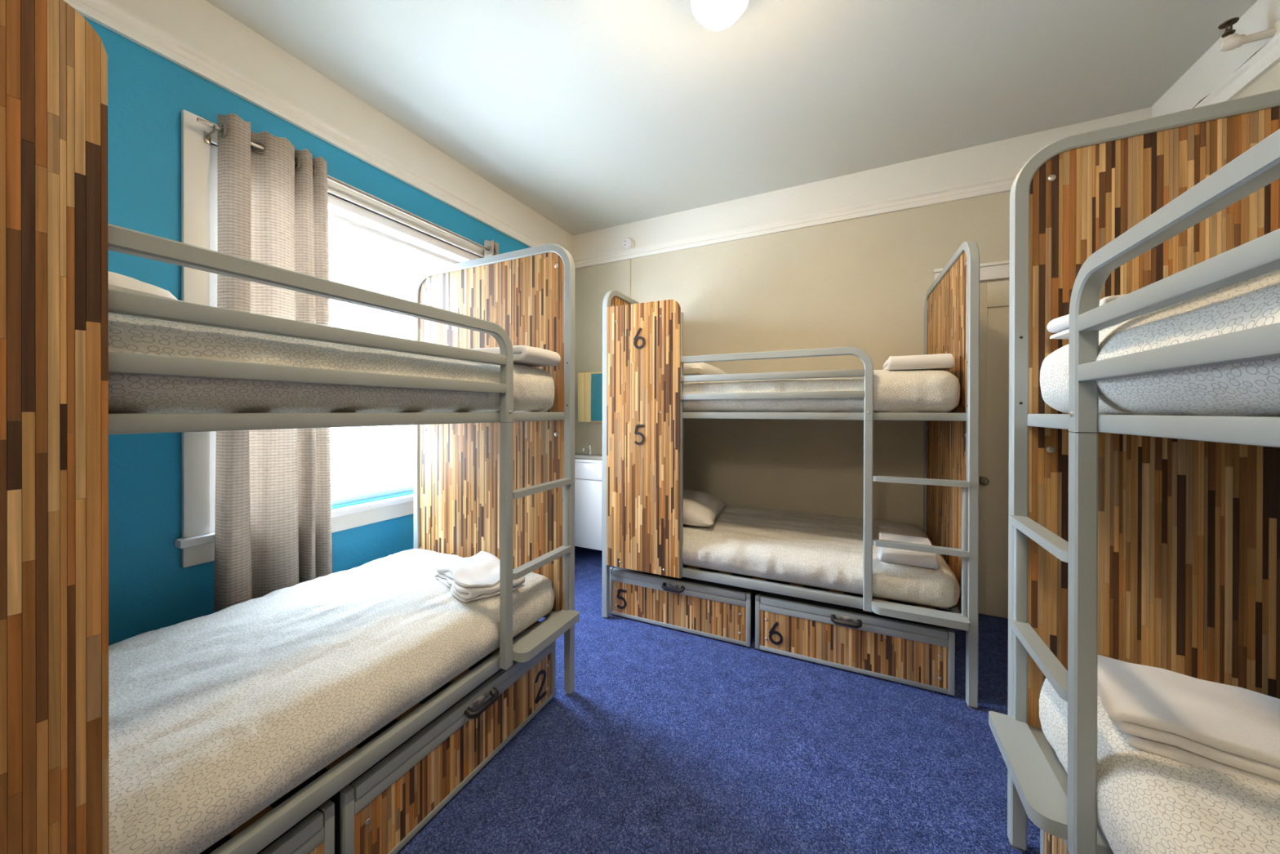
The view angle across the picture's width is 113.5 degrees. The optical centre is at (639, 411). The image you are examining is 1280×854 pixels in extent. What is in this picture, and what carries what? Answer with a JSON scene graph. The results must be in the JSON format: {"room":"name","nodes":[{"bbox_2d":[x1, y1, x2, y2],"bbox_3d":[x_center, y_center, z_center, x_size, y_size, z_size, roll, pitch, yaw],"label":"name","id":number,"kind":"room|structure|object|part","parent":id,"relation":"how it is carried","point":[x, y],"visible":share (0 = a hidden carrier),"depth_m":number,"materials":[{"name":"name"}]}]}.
{"room":"dormitory","nodes":[
{"label":"dormitory","id":0,"kind":"room"},
{"bbox_2d":[82,0,573,645],"bbox_3d":[-1.569,-0.215,2.490,0.180,3.032,4.095,0,0,26],"label":"wall","id":1,"kind":"structure","parent":0,"point":[149,588],"depth_m":1.70,"materials":[{"name":"teal paint"}]},
{"bbox_2d":[63,0,573,260],"bbox_3d":[-1.480,-1.446,2.426,0.030,0.094,3.704,0,0,26],"label":"trim","id":2,"kind":"structure","parent":1,"relation":"attached to","point":[105,13],"depth_m":1.92,"materials":[{"name":"white wood"}]},
{"bbox_2d":[174,109,484,567],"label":"window","id":3,"kind":"structure","parent":1,"relation":"in","point":[348,209],"depth_m":1.78,"materials":[{"name":"white"}]},
{"bbox_3d":[-1.831,-0.353,1.729,0.024,1.732,0.080,0,0,26],"label":"casing","id":4,"kind":"part","parent":3,"relation":"part of","materials":[{"name":"white wood"}]},
{"bbox_3d":[-1.478,-1.177,2.429,0.032,0.087,1.490,0,0,26],"label":"head casing","id":5,"kind":"part","parent":3,"relation":"part of","materials":[{"name":"white wood"}]},
{"bbox_3d":[-1.559,-0.037,2.471,0.035,1.093,1.390,0,0,26],"label":"sash","id":6,"kind":"part","parent":3,"relation":"part of","materials":[{"name":"white paint"}]},
{"bbox_3d":[-1.594,-0.827,2.487,0.035,0.515,1.390,0,0,26],"label":"sash","id":7,"kind":"part","parent":3,"relation":"part of","materials":[{"name":"white paint"}]},
{"bbox_2d":[196,116,494,253],"bbox_3d":[-1.433,-1.152,2.416,0.077,0.060,1.623,0,0,26],"label":"curtain rod","id":8,"kind":"object","parent":1,"relation":"attached to","point":[206,135],"visible":0.6,"depth_m":2.23,"materials":[{"name":"silver metal"}]},
{"bbox_2d":[213,113,332,613],"bbox_3d":[-1.641,-0.123,1.909,0.116,2.251,0.427,0,0,26],"label":"curtain","id":9,"kind":"object","parent":8,"relation":"hanging from","point":[273,511],"visible":0.62,"depth_m":1.86,"materials":[{"name":"grey fabric"}]},
{"bbox_2d":[484,240,498,257],"bbox_3d":[-1.076,-0.125,3.075,0.094,2.251,0.105,0,0,26],"label":"curtain","id":10,"kind":"object","parent":8,"relation":"hanging from","point":[492,246],"visible":0.09,"depth_m":3.04,"materials":[{"name":"grey fabric"}]},
{"bbox_2d":[396,546,1039,853],"bbox_3d":[-0.092,1.368,0.820,4.315,0.120,5.785,0,0,26],"label":"floor","id":11,"kind":"structure","parent":0,"point":[665,740],"depth_m":1.58,"materials":[{"name":"carpet"}]},
{"bbox_2d":[200,786,334,853],"bbox_3d":[-1.363,1.151,0.860,0.937,0.290,0.895,0,0,26],"label":"storage drawer","id":12,"kind":"object","parent":11,"relation":"on","point":[314,833],"visible":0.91,"depth_m":1.03,"materials":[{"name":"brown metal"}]},
{"bbox_3d":[-0.990,1.152,0.681,0.025,0.290,0.895,0,0,26],"label":"frame","id":13,"kind":"part","parent":12,"relation":"part of","materials":[{"name":"grey metal"}]},
{"bbox_2d":[0,0,579,853],"bbox_3d":[-1.175,0.256,1.317,1.137,2.098,1.905,0,0,26],"label":"bunk bed","id":14,"kind":"object","parent":11,"relation":"on","point":[501,484],"visible":0.82,"depth_m":0.69,"materials":[{"name":"grey"}]},
{"bbox_3d":[-1.004,0.155,0.489,0.012,1.614,0.483,0,0,26],"label":"privacy panel","id":15,"kind":"part","parent":14,"relation":"part of","materials":[{"name":"brown wood"}]},
{"bbox_3d":[-0.708,0.319,1.148,0.036,1.278,0.994,0,0,26],"label":"guard frame","id":16,"kind":"part","parent":14,"relation":"part of","materials":[{"name":"grey metal"}]},
{"bbox_2d":[107,312,554,413],"bbox_3d":[-1.198,-0.112,1.326,1.027,0.229,1.840,0,0,26],"label":"mattress","id":17,"kind":"object","parent":14,"relation":"on","point":[533,387],"visible":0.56,"depth_m":0.97,"materials":[{"name":"white fabric"}]},
{"bbox_2d":[107,271,189,302],"bbox_3d":[-1.415,-0.278,0.831,0.660,0.154,0.517,0,0,23],"label":"pillow","id":18,"kind":"object","parent":17,"relation":"on","point":[117,282],"visible":0.09,"depth_m":0.88,"materials":[{"name":"white fabric"}]},
{"bbox_2d":[466,345,560,366],"bbox_3d":[-0.595,-0.240,1.856,0.436,0.065,0.252,0,0,24],"label":"folded towel","id":19,"kind":"object","parent":17,"relation":"on","point":[528,356],"visible":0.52,"depth_m":1.74,"materials":[{"name":"white fabric"}]},
{"bbox_2d":[108,548,554,853],"bbox_3d":[-1.198,0.818,1.329,1.029,0.203,1.840,0,0,26],"label":"mattress","id":20,"kind":"object","parent":14,"relation":"on","point":[214,718],"visible":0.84,"depth_m":1.15,"materials":[{"name":"white fabric"}]},
{"bbox_2d":[434,551,524,602],"bbox_3d":[-0.688,0.688,1.787,0.257,0.084,0.378,0,0,-41],"label":"folded towel","id":21,"kind":"object","parent":20,"relation":"on","point":[477,576],"visible":0.9,"depth_m":1.72,"materials":[{"name":"white fabric"}]},
{"bbox_3d":[-0.761,0.020,1.118,0.038,0.037,1.837,0,0,26],"label":"bed rail","id":22,"kind":"part","parent":14,"relation":"part of","materials":[{"name":"grey metal"}]},
{"bbox_3d":[-0.762,0.944,1.120,0.038,0.047,1.837,0,0,26],"label":"bed rail","id":23,"kind":"part","parent":14,"relation":"part of","materials":[{"name":"grey metal"}]},
{"bbox_3d":[-0.797,0.248,2.171,1.080,2.086,0.038,0,0,26],"label":"frame","id":24,"kind":"part","parent":14,"relation":"part of","materials":[{"name":"grey metal"}]},
{"bbox_2d":[297,630,555,853],"bbox_3d":[-0.964,1.149,1.692,0.937,0.290,0.902,0,0,26],"label":"storage drawer","id":25,"kind":"object","parent":11,"relation":"on","point":[381,810],"visible":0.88,"depth_m":1.35,"materials":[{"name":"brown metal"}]},
{"bbox_3d":[-0.571,1.034,1.504,0.014,0.022,0.060,0,0,26],"label":"latch plate","id":26,"kind":"part","parent":25,"relation":"part of","materials":[{"name":"silver metal"}]},
{"bbox_3d":[-0.561,1.042,1.499,0.044,0.037,0.140,0,0,26],"label":"handle","id":27,"kind":"part","parent":25,"relation":"part of","materials":[{"name":"black plastic"}]},
{"bbox_2d":[609,564,759,647],"bbox_3d":[0.385,1.148,2.885,0.896,0.290,0.937,0,0,25],"label":"storage drawer","id":28,"kind":"object","parent":11,"relation":"on","point":[721,611],"visible":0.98,"depth_m":2.48,"materials":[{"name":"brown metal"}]},
{"bbox_3d":[0.194,1.041,2.481,0.140,0.037,0.044,0,0,25],"label":"handle","id":29,"kind":"part","parent":28,"relation":"part of","materials":[{"name":"black plastic"}]},
{"bbox_3d":[0.199,1.033,2.491,0.060,0.022,0.014,0,0,25],"label":"latch plate","id":30,"kind":"part","parent":28,"relation":"part of","materials":[{"name":"silver metal"}]},
{"bbox_2d":[602,240,979,709],"bbox_3d":[0.840,0.256,2.701,1.905,2.098,1.137,0,0,25],"label":"bunk bed","id":31,"kind":"object","parent":11,"relation":"on","point":[643,359],"visible":0.93,"depth_m":2.39,"materials":[{"name":"grey"}]},
{"bbox_3d":[0.008,0.247,3.126,0.038,2.086,1.080,0,0,25],"label":"frame","id":32,"kind":"part","parent":31,"relation":"part of","materials":[{"name":"grey metal"}]},
{"bbox_3d":[0.014,0.152,2.526,0.483,1.614,0.012,0,0,25],"label":"privacy panel","id":33,"kind":"part","parent":31,"relation":"part of","materials":[{"name":"brown wood"}]},
{"bbox_3d":[0.230,0.193,2.454,0.038,1.547,0.038,0,0,25],"label":"panel post","id":34,"kind":"part","parent":31,"relation":"part of","materials":[{"name":"grey metal"}]},
{"bbox_3d":[0.642,0.944,2.288,1.837,0.047,0.038,0,0,25],"label":"bed rail","id":35,"kind":"part","parent":31,"relation":"part of","materials":[{"name":"grey metal"}]},
{"bbox_3d":[0.673,0.319,2.234,0.994,1.278,0.036,0,0,25],"label":"guard frame","id":36,"kind":"part","parent":31,"relation":"part of","materials":[{"name":"grey metal"}]},
{"bbox_2d":[682,369,959,413],"bbox_3d":[0.853,-0.116,2.724,1.842,0.237,1.027,0,0,25],"label":"mattress","id":37,"kind":"object","parent":31,"relation":"on","point":[925,391],"visible":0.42,"depth_m":2.10,"materials":[{"name":"white fabric"}]},
{"bbox_2d":[683,362,726,375],"bbox_3d":[0.284,-0.296,2.928,0.517,0.164,0.640,0,0,28],"label":"pillow","id":38,"kind":"object","parent":37,"relation":"on","point":[695,368],"visible":0.16,"depth_m":2.62,"materials":[{"name":"white fabric"}]},
{"bbox_2d":[882,353,955,370],"bbox_3d":[1.422,-0.244,2.171,0.280,0.072,0.378,0,0,25],"label":"folded towel","id":39,"kind":"object","parent":37,"relation":"on","point":[939,362],"visible":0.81,"depth_m":2.01,"materials":[{"name":"white fabric"}]},
{"bbox_2d":[682,504,960,608],"bbox_3d":[0.851,0.815,2.725,1.848,0.210,1.032,0,0,25],"label":"mattress","id":40,"kind":"object","parent":31,"relation":"on","point":[815,549],"visible":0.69,"depth_m":2.30,"materials":[{"name":"white fabric"}]},
{"bbox_2d":[683,488,726,526],"bbox_3d":[0.304,0.640,2.877,0.496,0.183,0.620,0,0,20],"label":"pillow","id":41,"kind":"object","parent":40,"relation":"on","point":[700,508],"visible":0.51,"depth_m":2.66,"materials":[{"name":"white fabric"}]},
{"bbox_2d":[877,532,939,568],"bbox_3d":[1.352,0.697,2.133,0.250,0.076,0.342,0,0,29],"label":"folded towel","id":42,"kind":"object","parent":40,"relation":"on","point":[923,559],"visible":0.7,"depth_m":2.02,"materials":[{"name":"white fabric"}]},
{"bbox_3d":[0.644,0.020,2.286,1.837,0.037,0.038,0,0,25],"label":"bed rail","id":43,"kind":"part","parent":31,"relation":"part of","materials":[{"name":"grey metal"}]},
{"bbox_3d":[1.696,0.252,2.328,0.038,2.086,1.080,0,0,25],"label":"frame","id":44,"kind":"part","parent":31,"relation":"part of","materials":[{"name":"grey"}]},
{"bbox_2d":[755,578,955,695],"bbox_3d":[1.217,1.151,2.491,0.893,0.290,0.937,0,0,25],"label":"storage drawer","id":45,"kind":"object","parent":11,"relation":"on","point":[921,655],"visible":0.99,"depth_m":2.09,"materials":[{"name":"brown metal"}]},
{"bbox_3d":[1.031,1.036,2.097,0.060,0.022,0.014,0,0,25],"label":"latch plate","id":46,"kind":"part","parent":45,"relation":"part of","materials":[{"name":"silver metal"}]},
{"bbox_3d":[1.026,1.043,2.087,0.140,0.037,0.044,0,0,25],"label":"handle","id":47,"kind":"part","parent":45,"relation":"part of","materials":[{"name":"black plastic"}]},
{"bbox_3d":[1.230,1.155,2.519,0.885,0.258,0.875,0,0,25],"label":"drawer","id":48,"kind":"part","parent":45,"relation":"part of","materials":[{"name":"grey metal"}]},
{"bbox_2d":[1040,828,1069,853],"bbox_3d":[1.318,1.156,0.606,0.937,0.290,0.893,0,0,27],"label":"storage drawer","id":49,"kind":"object","parent":11,"relation":"on","point":[1049,843],"visible":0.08,"depth_m":1.13,"materials":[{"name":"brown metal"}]},
{"bbox_2d":[988,88,1279,853],"bbox_3d":[1.147,0.262,0.206,1.137,2.098,1.905,0,0,27],"label":"bunk bed","id":50,"kind":"object","parent":11,"relation":"on","point":[1153,540],"visible":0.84,"depth_m":1.09,"materials":[{"name":"grey"}]},
{"bbox_3d":[0.739,0.949,0.418,0.038,0.047,1.837,0,0,27],"label":"bed rail","id":51,"kind":"part","parent":50,"relation":"part of","materials":[{"name":"grey metal"}]},
{"bbox_3d":[0.741,0.025,0.415,0.038,0.037,1.837,0,0,27],"label":"bed rail","id":52,"kind":"part","parent":50,"relation":"part of","materials":[{"name":"grey metal"}]},
{"bbox_2d":[1039,677,1279,853],"bbox_3d":[1.170,0.804,0.194,1.020,0.244,1.838,0,0,27],"label":"mattress","id":53,"kind":"object","parent":50,"relation":"on","point":[1148,802],"visible":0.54,"depth_m":0.78,"materials":[{"name":"white fabric"}]},
{"bbox_2d":[1097,654,1279,786],"bbox_3d":[1.358,0.667,0.823,0.657,0.078,0.316,0,0,36],"label":"folded towel","id":54,"kind":"object","parent":53,"relation":"on","point":[1221,727],"visible":0.87,"depth_m":0.88,"materials":[{"name":"white fabric"}]},
{"bbox_2d":[1040,268,1279,416],"bbox_3d":[1.171,-0.113,0.193,1.022,0.245,1.840,0,0,27],"label":"mattress","id":55,"kind":"object","parent":50,"relation":"on","point":[1247,388],"visible":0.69,"depth_m":0.65,"materials":[{"name":"white fabric"}]},
{"bbox_2d":[1046,293,1127,338],"bbox_3d":[1.290,-0.226,0.931,0.496,0.059,0.306,0,0,26],"label":"folded towel","id":56,"kind":"object","parent":55,"relation":"on","point":[1060,326],"visible":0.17,"depth_m":1.09,"materials":[{"name":"white fabric"}]},
{"bbox_3d":[0.732,0.323,0.476,0.036,1.278,0.994,0,0,27],"label":"guard frame","id":57,"kind":"part","parent":50,"relation":"part of","materials":[{"name":"grey"}]},
{"bbox_2d":[205,0,1257,235],"bbox_3d":[-0.087,-1.784,0.812,4.315,0.120,5.785,0,0,26],"label":"ceiling","id":58,"kind":"structure","parent":0,"point":[592,115],"depth_m":2.17,"materials":[{"name":"white paint"}]},
{"bbox_2d":[690,0,748,30],"bbox_3d":[0.304,-1.607,1.594,0.224,0.238,0.224,0,0,26],"label":"ceiling lamp","id":59,"kind":"object","parent":58,"relation":"attached to","point":[714,15],"visible":1,"depth_m":1.58,"materials":[{"name":"white"}]},
{"bbox_2d":[573,106,1151,618],"bbox_3d":[1.151,-0.212,3.329,3.955,3.032,0.180,0,0,26],"label":"wall","id":60,"kind":"structure","parent":0,"point":[864,283],"depth_m":3.15,"materials":[{"name":"beige paint"}]},
{"bbox_2d":[574,478,602,550],"bbox_3d":[-0.484,0.867,3.812,0.570,0.585,0.403,0,0,26],"label":"vanity cabinet","id":61,"kind":"object","parent":60,"relation":"attached to","point":[588,492],"visible":0.23,"depth_m":3.56,"materials":[{"name":"white plastic"}]},
{"bbox_2d":[574,441,602,480],"bbox_3d":[-0.486,0.422,3.806,0.584,0.301,0.413,0,0,26],"label":"washbasin","id":62,"kind":"object","parent":61,"relation":"in","point":[589,465],"visible":0.52,"depth_m":3.58,"materials":[{"name":"white ceramic"}]},
{"bbox_2d":[582,441,592,455],"bbox_3d":[-0.487,0.338,3.849,0.048,0.133,0.147,0,0,26],"label":"faucet","id":63,"kind":"object","parent":62,"relation":"on","point":[589,446],"depth_m":3.88,"materials":[{"name":"silver metal"}]},
{"bbox_2d":[577,371,602,422],"bbox_3d":[-0.345,-0.136,3.883,0.450,0.462,0.148,0,0,26],"label":"mirror","id":64,"kind":"object","parent":60,"relation":"attached to","point":[589,384],"visible":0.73,"depth_m":3.86,"materials":[{"name":"brown wood"}]},
{"bbox_3d":[-0.544,-0.137,3.907,0.073,0.454,0.014,0,0,26],"label":"panel","id":65,"kind":"part","parent":64,"relation":"part of","materials":[{"name":"brown wood"}]},
{"bbox_3d":[-0.480,-0.137,3.875,0.064,0.454,0.014,0,0,26],"label":"panel","id":66,"kind":"part","parent":64,"relation":"part of","materials":[{"name":"brown wood"}]},
{"bbox_2d":[591,373,602,421],"bbox_3d":[-0.312,-0.134,3.794,0.305,0.434,0.010,0,0,26],"label":"mirror glass","id":67,"kind":"object","parent":64,"relation":"attached to","point":[596,378],"depth_m":3.83,"materials":[{"name":"teal"}]},
{"bbox_2d":[622,237,635,249],"bbox_3d":[-0.115,-1.535,3.823,0.124,0.124,0.052,0,0,26],"label":"smoke detector","id":68,"kind":"object","parent":60,"relation":"attached to","point":[628,242],"visible":1,"depth_m":3.80,"materials":[{"name":"white plastic"}]},
{"bbox_2d":[629,258,631,297],"bbox_3d":[-0.091,-0.059,3.836,0.014,2.679,0.012,0,0,26],"label":"cable","id":69,"kind":"object","parent":60,"relation":"attached to","point":[629,259],"visible":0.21,"depth_m":3.83,"materials":[{"name":"beige paint"}]},
{"bbox_2d":[573,173,1017,269],"bbox_3d":[1.093,-1.443,3.239,3.924,0.094,0.030,0,0,26],"label":"trim","id":70,"kind":"structure","parent":60,"relation":"attached to","point":[1004,184],"depth_m":3.12,"materials":[{"name":"white wood"}]},
{"bbox_2d":[933,259,1009,617],"bbox_3d":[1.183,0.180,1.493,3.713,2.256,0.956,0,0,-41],"label":"door","id":71,"kind":"structure","parent":60,"relation":"in","point":[993,423],"depth_m":2.67,"materials":[{"name":"beige paint"}]},
{"bbox_3d":[2.419,-0.895,2.578,1.019,0.106,0.042,0,0,26],"label":"head casing","id":72,"kind":"part","parent":71,"relation":"part of","materials":[{"name":"white wood"}]},
{"bbox_3d":[2.179,0.437,2.663,0.056,0.056,0.062,0,0,26],"label":"knob","id":73,"kind":"part","parent":71,"relation":"part of","materials":[{"name":"brown metal"}]},
{"bbox_3d":[2.442,0.185,2.586,0.500,1.721,0.009,0,0,26],"label":"recessed panel","id":74,"kind":"part","parent":71,"relation":"part of","materials":[{"name":"beige paint"}]},
{"bbox_2d":[1151,0,1279,117],"bbox_3d":[2.138,-0.204,0.658,0.180,3.032,4.095,0,0,26],"label":"wall","id":75,"kind":"structure","parent":0,"point":[1215,66],"depth_m":1.91,"materials":[{"name":"beige paint"}]},
{"bbox_2d":[1193,32,1279,108],"bbox_3d":[2.046,-1.435,0.702,0.030,0.094,3.735,0,0,26],"label":"trim","id":76,"kind":"structure","parent":75,"relation":"attached to","point":[1268,55],"depth_m":1.77,"materials":[{"name":"white wood"}]},
{"bbox_2d":[1192,40,1270,108],"bbox_3d":[2.387,-1.489,1.384,0.015,0.014,2.000,0,0,26],"label":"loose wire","id":77,"kind":"object","parent":76,"relation":"on","point":[1269,41],"visible":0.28,"depth_m":1.80,"materials":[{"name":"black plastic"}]},
{"bbox_2d":[1217,17,1279,51],"bbox_3d":[2.469,-1.537,1.701,0.158,0.130,0.084,0,0,26],"label":"sprinkler","id":78,"kind":"object","parent":75,"relation":"attached to","point":[1231,41],"visible":0.98,"depth_m":1.70,"materials":[{"name":"beige"}]},
{"label":"outside","id":79,"kind":"structure","parent":0,"visible":0},
{"bbox_3d":[-4.491,4.597,2.226,50.000,0.200,60.000,0,0,26],"label":"ground","id":80,"kind":"structure","parent":79,"visible":0},
{"bbox_2d":[330,424,413,491],"bbox_3d":[-3.475,1.737,6.738,0.510,5.500,27.000,0,0,26],"label":"window","id":81,"kind":"structure","parent":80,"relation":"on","point":[363,455],"depth_m":5.86,"materials":[{"name":"white"}]}
]}

